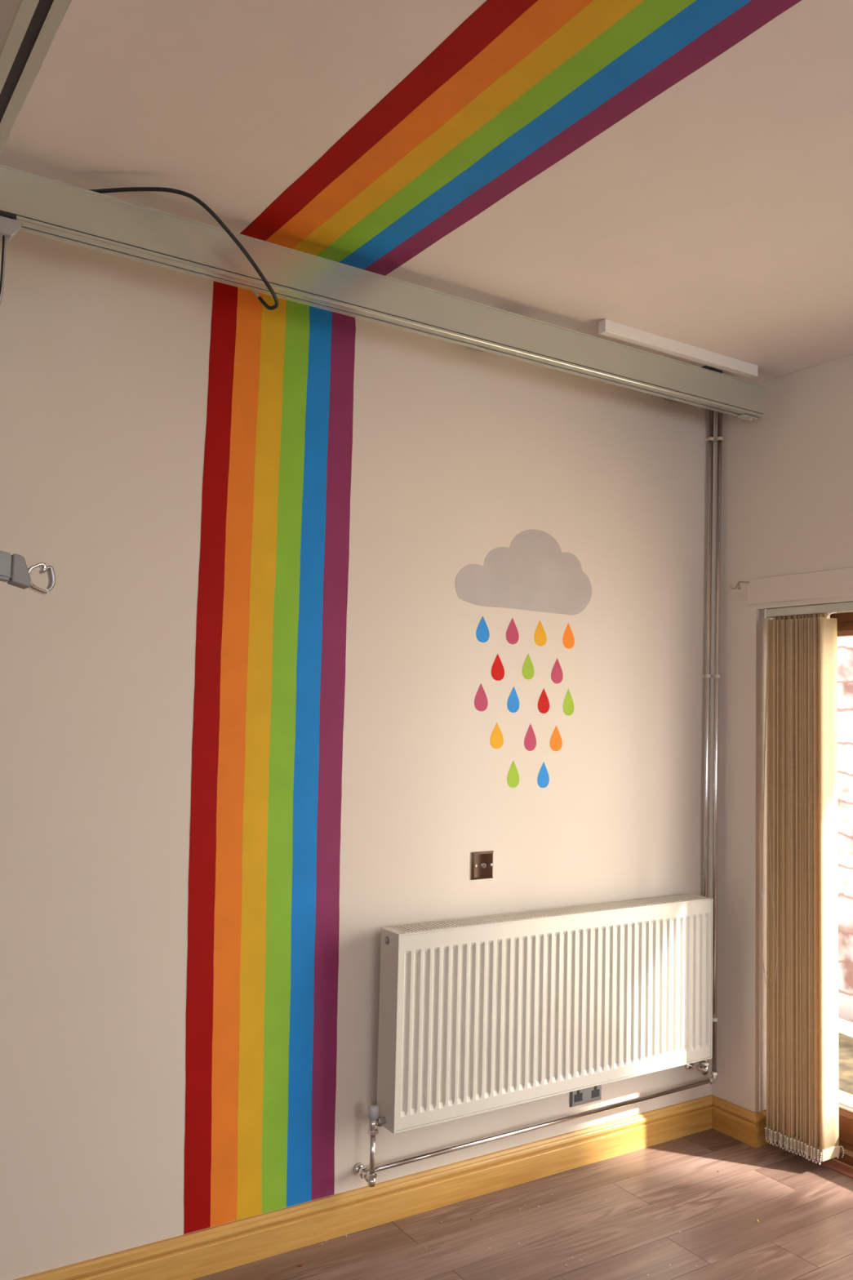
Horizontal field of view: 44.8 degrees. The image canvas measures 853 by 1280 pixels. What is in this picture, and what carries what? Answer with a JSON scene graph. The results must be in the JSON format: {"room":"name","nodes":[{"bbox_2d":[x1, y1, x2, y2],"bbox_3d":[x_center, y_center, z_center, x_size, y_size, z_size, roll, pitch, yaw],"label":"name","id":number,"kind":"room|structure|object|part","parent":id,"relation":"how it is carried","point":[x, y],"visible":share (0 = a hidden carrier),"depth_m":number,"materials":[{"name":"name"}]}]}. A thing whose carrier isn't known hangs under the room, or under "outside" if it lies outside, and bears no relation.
{"room":"child's bedroom","nodes":[
{"label":"child's bedroom","id":0,"kind":"room"},
{"bbox_2d":[0,550,55,595],"bbox_3d":[-0.573,-0.104,0.943,0.453,0.090,0.032,4,-5,-33],"label":"bar","id":1,"kind":"object","parent":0,"point":[14,570],"visible":1,"depth_m":1.03,"materials":[{"name":"silver metal"}]},
{"bbox_3d":[-0.503,-0.086,0.988,0.201,0.044,0.026,4,-5,-33],"label":"bar arm","id":2,"kind":"part","parent":1,"relation":"part of"},
{"bbox_2d":[0,230,715,1279],"bbox_3d":[-0.966,0.351,2.665,5.500,2.860,0.150,4,-5,-33],"label":"wall","id":3,"kind":"structure","parent":0,"point":[459,451],"depth_m":3.02,"materials":[{"name":"paint"}]},
{"bbox_2d":[183,280,355,1234],"bbox_3d":[-0.434,0.266,2.927,0.478,2.628,0.001,4,-5,-33],"label":"rainbow","id":4,"kind":"object","parent":3,"relation":"attached to","point":[264,902],"visible":0.98,"depth_m":2.92,"materials":[{"name":"multicoloured paint"}]},
{"bbox_2d":[13,1094,712,1279],"bbox_3d":[-1.024,1.593,2.459,4.978,0.110,0.022,4,-5,-33],"label":"baseboard","id":5,"kind":"structure","parent":3,"relation":"attached to","point":[212,1250],"depth_m":3.02,"materials":[{"name":"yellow wood"}]},
{"bbox_2d":[0,164,764,421],"bbox_3d":[-0.909,-0.998,2.503,4.866,0.160,0.301,4,-5,-33],"label":"rail","id":6,"kind":"object","parent":3,"relation":"attached to","point":[43,206],"visible":1,"depth_m":2.78,"materials":[{"name":"metal"}]},
{"bbox_2d":[0,211,21,244],"bbox_3d":[-1.025,-0.912,2.270,0.247,0.082,0.060,4,-5,-33],"label":"trolley","id":7,"kind":"object","parent":6,"relation":"hanging from","point":[10,226],"visible":0.96,"depth_m":2.30,"materials":[{"name":"grey plastic"}]},
{"bbox_2d":[0,235,6,306],"bbox_3d":[-0.966,-0.798,2.288,0.061,0.213,0.005,4,-5,-33],"label":"strap","id":8,"kind":"object","parent":7,"relation":"hanging from","point":[3,237],"visible":1,"depth_m":2.30,"materials":[{"name":"black rubber"}]},
{"bbox_2d":[0,0,71,154],"bbox_3d":[0.214,-0.982,0.293,0.063,0.111,4.575,4,-5,-33],"label":"rail","id":9,"kind":"object","parent":6,"relation":"attached to","point":[28,28],"visible":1,"depth_m":1.51,"materials":[{"name":"metal"}]},
{"bbox_2d":[88,186,278,310],"bbox_3d":[-0.584,-0.958,2.503,0.502,0.200,0.190,4,-5,-39],"label":"loose cable","id":10,"kind":"object","parent":6,"relation":"hanging from","point":[196,199],"visible":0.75,"depth_m":2.45,"materials":[{"name":"black rubber"}]},
{"bbox_2d":[474,683,488,711],"bbox_3d":[0.176,0.185,3.330,0.053,0.090,0.001,4,-5,-33],"label":"painted raindrop","id":11,"kind":"object","parent":3,"relation":"attached to","point":[481,703],"visible":1,"depth_m":3.33,"materials":[{"name":"pink paint"}]},
{"bbox_2d":[471,850,493,879],"bbox_3d":[0.181,0.718,3.298,0.087,0.087,0.012,4,-5,-33],"label":"socket","id":12,"kind":"object","parent":3,"relation":"attached to","point":[482,862],"visible":1,"depth_m":3.29,"materials":[{"name":"metal"}]},
{"bbox_2d":[475,616,489,642],"bbox_3d":[0.183,-0.035,3.346,0.053,0.086,0.001,4,-5,-33],"label":"painted raindrop","id":13,"kind":"object","parent":3,"relation":"attached to","point":[482,633],"visible":1,"depth_m":3.35,"materials":[{"name":"blue paint"}]},
{"bbox_2d":[490,722,503,748],"bbox_3d":[0.229,0.310,3.358,0.054,0.086,0.001,4,-5,-33],"label":"painted raindrop","id":14,"kind":"object","parent":3,"relation":"attached to","point":[496,737],"visible":1,"depth_m":3.36,"materials":[{"name":"yellow paint"}]},
{"bbox_2d":[491,653,504,680],"bbox_3d":[0.233,0.089,3.373,0.054,0.088,0.001,4,-5,-33],"label":"painted raindrop","id":15,"kind":"object","parent":3,"relation":"attached to","point":[497,669],"visible":1,"depth_m":3.37,"materials":[{"name":"red paint"}]},
{"bbox_2d":[506,617,519,644],"bbox_3d":[0.284,-0.030,3.412,0.053,0.088,0.001,4,-5,-33],"label":"painted raindrop","id":16,"kind":"object","parent":3,"relation":"attached to","point":[512,633],"visible":1,"depth_m":3.41,"materials":[{"name":"pink paint"}]},
{"bbox_2d":[506,760,519,787],"bbox_3d":[0.285,0.439,3.388,0.050,0.090,0.001,4,-5,-33],"label":"painted raindrop","id":17,"kind":"object","parent":3,"relation":"attached to","point":[513,779],"visible":1,"depth_m":3.39,"materials":[{"name":"green paint"}]},
{"bbox_2d":[507,686,519,712],"bbox_3d":[0.286,0.196,3.401,0.050,0.087,0.001,4,-5,-33],"label":"painted raindrop","id":18,"kind":"object","parent":3,"relation":"attached to","point":[513,701],"visible":1,"depth_m":3.40,"materials":[{"name":"blue paint"}]},
{"bbox_2d":[455,528,591,615],"bbox_3d":[0.336,-0.235,3.457,0.580,0.278,0.001,4,-5,-33],"label":"cloud","id":19,"kind":"object","parent":3,"relation":"attached to","point":[534,574],"visible":1,"depth_m":3.46,"materials":[{"name":"grey paint"}]},
{"bbox_2d":[522,653,533,679],"bbox_3d":[0.339,0.088,3.442,0.050,0.087,0.001,4,-5,-33],"label":"painted raindrop","id":20,"kind":"object","parent":3,"relation":"attached to","point":[528,668],"visible":1,"depth_m":3.44,"materials":[{"name":"green paint"}]},
{"bbox_2d":[524,724,536,751],"bbox_3d":[0.345,0.323,3.433,0.051,0.091,0.001,4,-5,-33],"label":"painted raindrop","id":21,"kind":"object","parent":3,"relation":"attached to","point":[530,742],"visible":1,"depth_m":3.43,"materials":[{"name":"pink paint"}]},
{"bbox_2d":[353,1079,710,1186],"bbox_3d":[0.423,1.524,3.366,1.457,0.144,0.092,4,-5,-33],"label":"supply pipe","id":22,"kind":"object","parent":3,"relation":"attached to","point":[369,1175],"visible":1,"depth_m":3.21,"materials":[{"name":"silver metal"}]},
{"bbox_2d":[533,620,546,646],"bbox_3d":[0.383,-0.023,3.477,0.053,0.088,0.001,4,-5,-33],"label":"painted raindrop","id":23,"kind":"object","parent":3,"relation":"attached to","point":[540,637],"visible":1,"depth_m":3.48,"materials":[{"name":"yellow paint"}]},
{"bbox_2d":[537,762,549,787],"bbox_3d":[0.391,0.451,3.456,0.051,0.087,0.001,4,-5,-33],"label":"painted raindrop","id":24,"kind":"object","parent":3,"relation":"attached to","point":[543,780],"visible":1,"depth_m":3.46,"materials":[{"name":"blue paint"}]},
{"bbox_2d":[537,688,549,713],"bbox_3d":[0.394,0.204,3.471,0.051,0.085,0.001,4,-5,-33],"label":"painted raindrop","id":25,"kind":"object","parent":3,"relation":"attached to","point":[543,703],"visible":1,"depth_m":3.47,"materials":[{"name":"red paint"}]},
{"bbox_2d":[376,893,713,1133],"bbox_3d":[0.427,1.163,3.364,1.320,0.557,0.131,4,-5,-33],"label":"radiator","id":26,"kind":"object","parent":3,"relation":"attached to","point":[480,1015],"visible":1,"depth_m":3.24,"materials":[{"name":"metal"}]},
{"bbox_2d":[367,1104,386,1135],"bbox_3d":[-0.143,1.374,2.966,0.053,0.079,0.031,4,-5,-33],"label":"radiator valve","id":27,"kind":"object","parent":26,"relation":"attached to","point":[375,1120],"visible":1,"depth_m":2.95,"materials":[{"name":"silver metal"}]},
{"bbox_2d":[382,893,711,935],"bbox_3d":[0.444,0.888,3.371,1.313,0.005,0.098,4,-5,-33],"label":"grille","id":28,"kind":"object","parent":26,"relation":"attached to","point":[695,900],"depth_m":3.31,"materials":[{"name":"metal"}]},
{"bbox_3d":[0.411,1.166,3.392,1.308,0.546,0.004,4,-5,-33],"label":"panel","id":29,"kind":"part","parent":26,"relation":"part of","materials":[{"name":"metal"}]},
{"bbox_2d":[684,1059,709,1073],"bbox_3d":[0.979,1.512,3.726,0.034,0.099,0.098,4,-5,-33],"label":"valve","id":30,"kind":"object","parent":26,"relation":"attached to","point":[704,1068],"visible":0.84,"depth_m":3.70,"materials":[{"name":"silver metal"}]},
{"bbox_2d":[550,725,562,751],"bbox_3d":[0.438,0.332,3.493,0.054,0.087,0.001,4,-5,-33],"label":"painted raindrop","id":31,"kind":"object","parent":3,"relation":"attached to","point":[556,742],"visible":1,"depth_m":3.49,"materials":[{"name":"orange paint"}]},
{"bbox_2d":[551,657,563,683],"bbox_3d":[0.443,0.104,3.509,0.052,0.087,0.001,4,-5,-33],"label":"painted raindrop","id":32,"kind":"object","parent":3,"relation":"attached to","point":[557,675],"visible":1,"depth_m":3.51,"materials":[{"name":"pink paint"}]},
{"bbox_2d":[562,622,574,648],"bbox_3d":[0.487,-0.014,3.544,0.053,0.089,0.001,4,-5,-33],"label":"painted raindrop","id":33,"kind":"object","parent":3,"relation":"attached to","point":[568,640],"visible":1,"depth_m":3.54,"materials":[{"name":"orange paint"}]},
{"bbox_2d":[563,688,574,715],"bbox_3d":[0.485,0.212,3.531,0.050,0.092,0.001,4,-5,-33],"label":"painted raindrop","id":34,"kind":"object","parent":3,"relation":"attached to","point":[568,704],"visible":1,"depth_m":3.53,"materials":[{"name":"green paint"}]},
{"bbox_2d":[569,1084,601,1106],"bbox_3d":[0.540,1.521,3.490,0.138,0.086,0.012,4,-5,-33],"label":"double socket","id":35,"kind":"object","parent":3,"relation":"attached to","point":[588,1095],"visible":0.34,"depth_m":3.48,"materials":[{"name":"silver metal"}]},
{"bbox_2d":[702,409,714,1075],"bbox_3d":[1.054,0.321,3.870,0.036,2.539,0.019,4,-5,-33],"label":"pipe","id":36,"kind":"object","parent":3,"relation":"attached to","point":[711,412],"visible":0.6,"depth_m":3.88,"materials":[{"name":"silver metal"}]},
{"bbox_2d":[706,412,722,1084],"bbox_3d":[1.078,0.335,3.857,0.054,2.567,0.027,4,-5,-33],"label":"pipe","id":37,"kind":"object","parent":3,"relation":"attached to","point":[713,1078],"visible":0.96,"depth_m":3.85,"materials":[{"name":"silver metal"}]},
{"bbox_2d":[0,0,852,383],"bbox_3d":[0.531,-1.254,0.530,5.500,0.120,5.500,4,-5,-33],"label":"ceiling","id":38,"kind":"structure","parent":0,"point":[716,215],"depth_m":2.31,"materials":[{"name":"paint"}]},
{"bbox_2d":[240,0,801,275],"bbox_3d":[0.924,-1.155,0.960,0.447,0.001,4.900,4,-5,-33],"label":"rainbow","id":39,"kind":"object","parent":38,"relation":"attached to","point":[518,86],"visible":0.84,"depth_m":2.14,"materials":[{"name":"multicoloured paint"}]},
{"bbox_2d":[598,319,758,378],"bbox_3d":[0.855,-0.966,3.452,0.722,0.040,0.032,4,-5,-33],"label":"cable trunking","id":40,"kind":"object","parent":38,"relation":"attached to","point":[609,328],"visible":1,"depth_m":3.42,"materials":[{"name":"white plastic"}]},
{"bbox_2d":[191,1127,852,1279],"bbox_3d":[0.406,1.594,0.297,5.062,0.120,5.200,4,-5,-33],"label":"floor","id":41,"kind":"structure","parent":0,"point":[803,1207],"depth_m":3.02,"materials":[{"name":"brown laminate"}]},
{"bbox_2d":[711,354,852,1143],"bbox_3d":[2.630,0.371,1.726,0.200,2.860,5.350,4,-5,-33],"label":"wall","id":42,"kind":"structure","parent":0,"point":[787,472],"depth_m":3.75,"materials":[{"name":"paint"}]},
{"bbox_2d":[701,674,719,678],"bbox_3d":[1.069,0.136,3.883,0.046,0.012,0.057,4,-5,-33],"label":"clip","id":43,"kind":"object","parent":42,"relation":"attached to","point":[704,676],"visible":1,"depth_m":3.87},
{"bbox_2d":[704,436,723,442],"bbox_3d":[1.099,-0.766,3.950,0.045,0.012,0.057,4,-5,-33],"label":"clip","id":44,"kind":"object","parent":42,"relation":"attached to","point":[708,439],"visible":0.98,"depth_m":3.94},
{"bbox_2d":[711,1094,755,1147],"bbox_3d":[1.105,1.731,3.724,0.022,0.110,0.219,4,-5,-33],"label":"baseboard","id":45,"kind":"structure","parent":42,"relation":"attached to","point":[736,1122],"depth_m":3.71,"materials":[{"name":"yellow wood"}]},
{"bbox_2d":[729,581,749,589],"bbox_3d":[1.147,-0.192,3.780,0.111,0.051,0.016,4,-5,-33],"label":"curtain bracket","id":46,"kind":"object","parent":42,"relation":"attached to","point":[739,582],"visible":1,"depth_m":3.77,"materials":[{"name":"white metal"}]},
{"bbox_2d":[755,1109,773,1147],"bbox_3d":[1.206,1.729,3.672,0.134,0.110,0.022,4,-5,-33],"label":"baseboard reveal","id":47,"kind":"structure","parent":42,"relation":"attached to","point":[761,1117],"depth_m":3.65,"materials":[{"name":"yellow wood"}]},
{"bbox_2d":[746,567,852,604],"bbox_3d":[1.607,-0.211,3.167,0.009,0.094,1.547,4,-5,-33],"label":"trim","id":48,"kind":"structure","parent":42,"relation":"attached to","point":[836,582],"depth_m":3.62,"materials":[{"name":"paint"}]},
{"bbox_2d":[761,601,852,1164],"bbox_3d":[1.625,0.786,3.118,0.112,1.863,1.431,4,-5,-34],"label":"vertical blind","id":49,"kind":"object","parent":42,"relation":"attached to","point":[802,1042],"visible":1,"depth_m":3.55,"materials":[{"name":"fabric"}]},
{"bbox_3d":[1.224,0.546,3.691,0.036,1.262,0.041,4,-5,-33],"label":"pull cord","id":50,"kind":"part","parent":49,"relation":"part of","materials":[{"name":"white plastic"}]},
{"bbox_3d":[1.183,1.718,3.587,0.019,0.048,0.007,-2,-5,38],"label":"bead chain","id":51,"kind":"part","parent":49,"relation":"part of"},
{"bbox_3d":[1.228,0.570,3.671,0.036,1.312,0.069,4,-5,-33],"label":"pull cord","id":52,"kind":"part","parent":49,"relation":"part of","materials":[{"name":"white plastic"}]},
{"bbox_3d":[1.230,1.713,3.510,0.007,0.048,0.018,5,-6,-45],"label":"bead chain","id":53,"kind":"part","parent":49,"relation":"part of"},
{"bbox_3d":[1.248,1.712,3.491,0.007,0.048,0.018,5,-6,-45],"label":"bead chain","id":54,"kind":"part","parent":49,"relation":"part of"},
{"bbox_3d":[1.275,1.710,3.446,0.019,0.048,0.007,-1,-5,35],"label":"bead chain","id":55,"kind":"part","parent":49,"relation":"part of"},
{"bbox_3d":[1.298,1.708,3.415,0.006,0.047,0.017,4,-5,-33],"label":"bead chain","id":56,"kind":"part","parent":49,"relation":"part of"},
{"bbox_2d":[772,612,852,1178],"bbox_3d":[1.705,0.821,3.186,0.168,1.920,1.461,4,-5,-33],"label":"door","id":57,"kind":"structure","parent":42,"relation":"in","point":[844,1166],"depth_m":3.51,"materials":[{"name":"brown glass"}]},
{"bbox_3d":[1.709,0.811,3.188,0.070,1.900,1.461,4,-5,-33],"label":"frame","id":58,"kind":"part","parent":57,"relation":"part of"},
{"bbox_3d":[1.706,1.732,3.137,0.115,0.095,1.361,4,-5,-33],"label":"sill","id":59,"kind":"part","parent":57,"relation":"part of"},
{"bbox_3d":[1.709,0.800,3.189,0.050,1.765,1.188,4,-5,-33],"label":"rail","id":60,"kind":"part","parent":57,"relation":"part of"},
{"label":"outside","id":61,"kind":"structure","parent":0,"visible":0},
{"bbox_2d":[839,1089,852,1106],"bbox_3d":[5.733,2.118,5.067,8.770,0.060,15.000,4,-5,-33],"label":"ground","id":62,"kind":"structure","parent":61,"point":[846,1098],"depth_m":4.40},
{"bbox_2d":[837,635,852,1022],"bbox_3d":[1.294,0.405,6.920,0.220,3.400,7.200,4,-5,-33],"label":"wall","id":63,"kind":"structure","parent":62,"relation":"on","point":[845,644],"depth_m":5.33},
{"bbox_2d":[838,1032,852,1094],"bbox_3d":[0.869,2.070,6.553,0.700,0.010,7.200,4,-5,-33],"label":"bed","id":64,"kind":"object","parent":62,"relation":"on","point":[846,1042],"visible":0.02,"depth_m":4.82,"materials":[{"name":"soil"}]},
{"bbox_2d":[838,1017,852,1037],"bbox_3d":[2.026,1.909,5.106,0.093,0.160,2.908,4,-5,-30],"label":"pipe","id":65,"kind":"object","parent":64,"relation":"on","point":[845,1027],"visible":0.02,"depth_m":5.03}
]}

